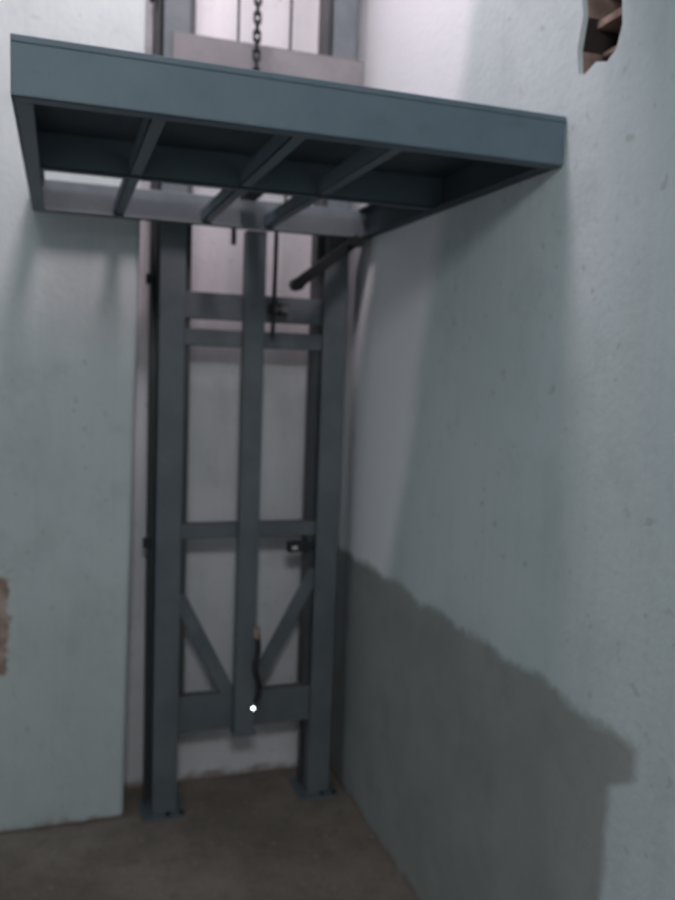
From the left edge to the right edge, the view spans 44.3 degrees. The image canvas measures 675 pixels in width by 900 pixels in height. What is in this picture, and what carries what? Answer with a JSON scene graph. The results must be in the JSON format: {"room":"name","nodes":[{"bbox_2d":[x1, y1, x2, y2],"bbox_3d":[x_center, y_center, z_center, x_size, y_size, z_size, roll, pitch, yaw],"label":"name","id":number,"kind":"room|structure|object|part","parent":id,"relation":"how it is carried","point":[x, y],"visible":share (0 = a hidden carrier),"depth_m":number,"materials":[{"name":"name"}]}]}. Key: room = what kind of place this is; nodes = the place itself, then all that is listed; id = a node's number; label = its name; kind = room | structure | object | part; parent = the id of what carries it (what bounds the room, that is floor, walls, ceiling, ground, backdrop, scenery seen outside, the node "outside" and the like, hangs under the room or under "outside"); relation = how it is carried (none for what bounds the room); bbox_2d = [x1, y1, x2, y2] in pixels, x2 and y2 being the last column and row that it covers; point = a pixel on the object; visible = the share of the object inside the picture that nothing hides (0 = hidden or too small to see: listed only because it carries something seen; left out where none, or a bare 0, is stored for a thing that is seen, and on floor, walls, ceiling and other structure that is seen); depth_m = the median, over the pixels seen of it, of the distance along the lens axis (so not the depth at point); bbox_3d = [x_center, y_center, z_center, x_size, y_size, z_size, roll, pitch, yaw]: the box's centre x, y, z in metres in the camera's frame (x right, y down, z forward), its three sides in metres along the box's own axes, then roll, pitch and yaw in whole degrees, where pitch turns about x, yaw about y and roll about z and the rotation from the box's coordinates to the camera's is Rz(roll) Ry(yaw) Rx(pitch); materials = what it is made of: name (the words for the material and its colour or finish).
{"room":"elevator shaft","nodes":[
{"label":"elevator shaft","id":0,"kind":"room"},
{"bbox_2d":[0,0,146,832],"bbox_3d":[-1.797,-0.655,2.321,2.462,3.700,0.350,0,6,-18],"label":"wall","id":1,"kind":"structure","parent":0,"point":[69,282],"depth_m":2.54,"materials":[{"name":"white paint"}]},
{"bbox_2d":[0,767,414,899],"bbox_3d":[-0.676,1.497,0.370,3.360,0.100,5.200,0,6,-18],"label":"floor","id":2,"kind":"structure","parent":0,"point":[244,836],"depth_m":2.54,"materials":[{"name":"concrete"}]},
{"bbox_2d":[138,0,362,822],"bbox_3d":[-0.267,-0.586,2.683,0.679,3.600,0.175,0,6,-18],"label":"lift mast","id":3,"kind":"object","parent":2,"relation":"on","point":[169,711],"visible":0.97,"depth_m":2.71,"materials":[{"name":"metal"}]},
{"bbox_3d":[-0.289,0.131,2.703,0.078,1.646,0.059,0,6,-18],"label":"post","id":4,"kind":"part","parent":3,"relation":"part of","materials":[{"name":"grey metal"}]},
{"bbox_2d":[249,704,255,710],"bbox_3d":[-0.281,0.857,2.757,0.022,0.022,0.012,0,6,-18],"label":"lamp","id":5,"kind":"object","parent":3,"relation":"attached to","point":[252,707],"depth_m":2.76,"materials":[{"name":"white"}]},
{"bbox_2d":[252,0,261,70],"bbox_3d":[-0.224,-1.523,2.402,0.021,1.500,0.021,4,6,22],"label":"chain","id":6,"kind":"object","parent":3,"relation":"on","point":[256,31],"visible":0.38,"depth_m":2.43,"materials":[{"name":"metal"}]},
{"bbox_2d":[252,627,261,702],"bbox_3d":[-0.264,0.708,2.733,0.033,0.254,0.031,0,6,-18],"label":"hose","id":7,"kind":"object","parent":3,"relation":"attached to","point":[256,630],"visible":1,"depth_m":2.72,"materials":[{"name":"rubber"}]},
{"bbox_2d":[231,0,292,337],"bbox_3d":[-0.225,-1.317,2.567,0.193,1.920,0.082,0,6,-18],"label":"cable","id":8,"kind":"object","parent":3,"relation":"attached to","point":[233,230],"visible":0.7,"depth_m":2.63,"materials":[{"name":"metal"}]},
{"bbox_3d":[-0.190,-0.455,2.682,0.060,0.035,0.036,0,6,-18],"label":"clamp plate","id":9,"kind":"part","parent":3,"relation":"part of","materials":[{"name":"metal"}]},
{"bbox_2d":[10,33,565,290],"bbox_3d":[-0.217,-0.590,2.042,1.035,0.282,1.137,0,6,-18],"label":"platform","id":10,"kind":"object","parent":3,"relation":"attached to","point":[132,117],"depth_m":1.76,"materials":[{"name":"metal"}]},
{"bbox_2d":[286,540,315,552],"bbox_3d":[-0.121,0.325,2.801,0.099,0.036,0.032,0,6,-18],"label":"switch","id":11,"kind":"object","parent":3,"relation":"attached to","point":[293,546],"visible":1,"depth_m":2.79,"materials":[{"name":"metal"}]},
{"bbox_2d":[124,0,319,787],"bbox_3d":[-0.288,-0.662,2.930,1.010,3.700,0.150,0,6,-18],"label":"wall","id":12,"kind":"structure","parent":0,"point":[216,264],"depth_m":2.90,"materials":[{"name":"paint"}]},
{"bbox_2d":[330,0,674,899],"bbox_3d":[0.915,-0.381,0.607,0.200,3.700,5.050,0,6,-18],"label":"wall","id":13,"kind":"structure","parent":0,"point":[503,721],"depth_m":1.82,"materials":[{"name":"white paint"}]}
]}

